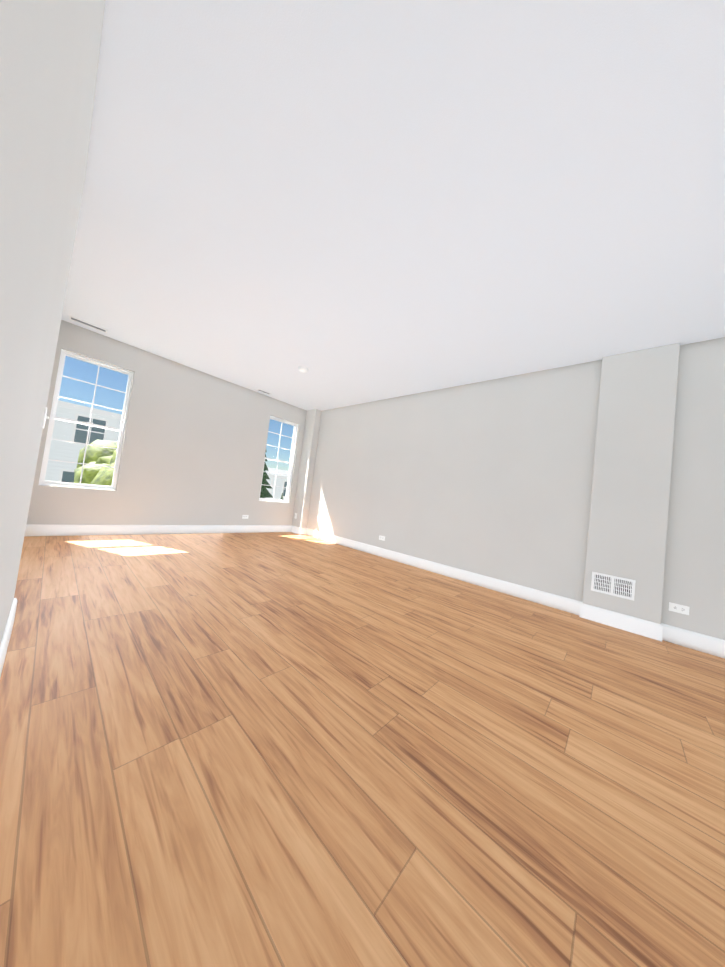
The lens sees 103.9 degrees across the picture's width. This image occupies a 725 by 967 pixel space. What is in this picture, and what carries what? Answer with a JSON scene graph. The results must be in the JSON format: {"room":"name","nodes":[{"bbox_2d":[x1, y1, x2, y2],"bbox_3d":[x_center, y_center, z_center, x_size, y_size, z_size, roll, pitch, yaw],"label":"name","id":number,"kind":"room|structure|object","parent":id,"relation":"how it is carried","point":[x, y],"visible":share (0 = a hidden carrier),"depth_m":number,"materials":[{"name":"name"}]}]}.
{"room":"empty living room","nodes":[
{"label":"empty living room","id":0,"kind":"room"},
{"bbox_2d":[0,0,105,644],"bbox_3d":[-0.995,-0.422,0.669,8.000,2.790,0.312,4,-3,42],"label":"wall","id":1,"kind":"structure","parent":0,"point":[49,54],"depth_m":0.52,"materials":[{"name":"beige paint"}]},
{"bbox_2d":[0,598,17,676],"bbox_3d":[-0.042,0.866,-0.182,5.305,0.140,0.037,4,-3,42],"label":"baseboard","id":2,"kind":"structure","parent":1,"relation":"attached to","point":[8,629],"depth_m":1.31,"materials":[{"name":"white wood"}]},
{"bbox_2d":[42,407,48,428],"bbox_3d":[-1.780,-0.367,1.596,0.072,0.118,0.018,4,-3,42],"label":"light switch","id":3,"kind":"object","parent":1,"relation":"attached to","point":[45,418],"visible":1,"depth_m":1.57,"materials":[{"name":"white plastic"}]},
{"bbox_2d":[27,320,306,524],"bbox_3d":[-2.673,-0.430,4.891,0.170,2.790,4.290,4,-3,42],"label":"wall","id":4,"kind":"structure","parent":0,"point":[194,447],"depth_m":4.46,"materials":[{"name":"beige paint"}]},
{"bbox_2d":[38,349,133,490],"bbox_3d":[-3.654,-0.793,3.799,0.130,1.715,0.720,4,-3,42],"label":"double-hung window","id":5,"kind":"structure","parent":4,"relation":"in","point":[56,396],"depth_m":3.76,"materials":[{"name":"white plastic"}]},
{"bbox_2d":[25,524,291,535],"bbox_3d":[-2.795,0.763,4.719,0.015,0.140,3.800,4,-3,42],"label":"baseboard","id":6,"kind":"structure","parent":4,"relation":"attached to","point":[31,529],"depth_m":4.18,"materials":[{"name":"white wood"}]},
{"bbox_2d":[259,415,298,502],"bbox_3d":[-1.756,-0.475,5.894,0.130,1.715,0.700,4,-3,42],"label":"double-hung window","id":7,"kind":"structure","parent":4,"relation":"in","point":[292,452],"depth_m":6.01,"materials":[{"name":"white plastic"}]},
{"bbox_2d":[292,409,320,527],"bbox_3d":[-1.221,-0.203,6.122,0.330,2.790,0.150,4,-3,42],"label":"column","id":8,"kind":"structure","parent":0,"point":[307,465],"depth_m":6.04,"materials":[{"name":"beige paint"}]},
{"bbox_2d":[292,526,303,534],"bbox_3d":[-1.401,0.984,5.992,0.315,0.140,0.015,4,-3,42],"label":"baseboard","id":9,"kind":"structure","parent":8,"relation":"attached to","point":[297,530],"depth_m":5.95,"materials":[{"name":"white wood"}]},
{"bbox_2d":[0,532,724,966],"bbox_3d":[0.175,1.135,2.074,8.340,0.140,4.290,4,-3,42],"label":"floor","id":10,"kind":"structure","parent":0,"point":[262,750],"depth_m":0.98,"materials":[{"name":"brown wood"}]},
{"bbox_2d":[61,0,724,410],"bbox_3d":[0.504,-1.658,2.199,8.340,0.150,4.290,4,-3,42],"label":"ceiling","id":11,"kind":"structure","parent":0,"point":[349,202],"depth_m":1.58,"materials":[{"name":"white paint"}]},
{"bbox_2d":[69,316,107,332],"bbox_3d":[-3.412,-1.979,3.535,0.110,0.009,0.340,4,-3,42],"label":"ceiling vent","id":12,"kind":"object","parent":11,"relation":"in","point":[87,324],"visible":0.96,"depth_m":3.53,"materials":[{"name":"white metal"}]},
{"bbox_2d":[257,389,270,394],"bbox_3d":[-1.846,-1.715,5.308,0.100,0.009,0.260,4,-3,42],"label":"ceiling vent","id":13,"kind":"object","parent":11,"relation":"in","point":[265,392],"visible":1,"depth_m":5.29,"materials":[{"name":"white metal"}]},
{"bbox_2d":[298,366,307,372],"bbox_3d":[-0.853,-1.636,4.070,0.149,0.044,0.148,4,-3,42],"label":"smoke detector","id":14,"kind":"object","parent":11,"relation":"attached to","point":[304,369],"visible":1,"depth_m":4.03,"materials":[{"name":"white plastic"}]},
{"bbox_2d":[307,337,724,639],"bbox_3d":[1.769,0.035,3.593,8.170,2.790,0.170,4,-3,42],"label":"wall","id":15,"kind":"structure","parent":0,"point":[493,478],"depth_m":3.42,"materials":[{"name":"beige paint"}]},
{"bbox_2d":[304,528,724,658],"bbox_3d":[1.600,1.221,3.404,7.650,0.140,0.070,4,-3,42],"label":"baseboard","id":16,"kind":"structure","parent":15,"relation":"attached to","point":[711,645],"depth_m":2.98,"materials":[{"name":"white wood"}]},
{"bbox_2d":[669,602,689,614],"bbox_3d":[2.729,1.079,2.444,0.118,0.072,0.009,4,-3,42],"label":"outlet","id":17,"kind":"object","parent":15,"relation":"attached to","point":[678,608],"visible":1,"depth_m":2.44,"materials":[{"name":"white plastic"}]},
{"bbox_2d":[583,343,679,623],"bbox_3d":[2.551,0.088,2.724,0.540,2.790,0.055,4,-3,42],"label":"wall","id":18,"kind":"structure","parent":0,"point":[628,522],"depth_m":2.69,"materials":[{"name":"beige paint"}]},
{"bbox_2d":[591,571,635,600],"bbox_3d":[2.380,0.972,2.700,0.310,0.185,0.011,4,-3,42],"label":"air vent","id":19,"kind":"object","parent":18,"relation":"attached to","point":[620,587],"visible":1,"depth_m":2.69,"materials":[{"name":"white metal"}]},
{"label":"outside","id":20,"kind":"structure","parent":0,"visible":0},
{"bbox_3d":[-23.973,2.692,26.395,59.810,0.300,120.000,4,-3,42],"label":"ground","id":21,"kind":"structure","parent":20,"visible":0},
{"bbox_2d":[45,400,121,482],"bbox_3d":[-18.355,-1.083,12.034,7.740,7.220,18.200,4,-3,42],"label":"house","id":22,"kind":"structure","parent":21,"relation":"on","point":[86,413],"depth_m":12.65,"materials":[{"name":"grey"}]},
{"bbox_2d":[74,440,117,485],"bbox_3d":[-5.655,1.343,7.618,3.272,4.980,3.456,4,-3,42],"label":"maple tree","id":23,"kind":"object","parent":21,"relation":"on","point":[91,450],"depth_m":6.50,"materials":[{"name":"green plant"}]},
{"bbox_2d":[260,451,272,497],"bbox_3d":[-5.529,0.795,14.704,3.672,6.730,3.397,4,-3,42],"label":"spruce tree","id":24,"kind":"object","parent":21,"relation":"on","point":[263,486],"depth_m":14.68,"materials":[{"name":"green plant"}]},
{"bbox_2d":[265,467,288,499],"bbox_3d":[-8.036,1.547,27.203,7.740,5.770,18.500,4,-3,42],"label":"house","id":25,"kind":"structure","parent":21,"relation":"on","point":[281,479],"depth_m":23.23,"materials":[{"name":"grey"}]}
]}

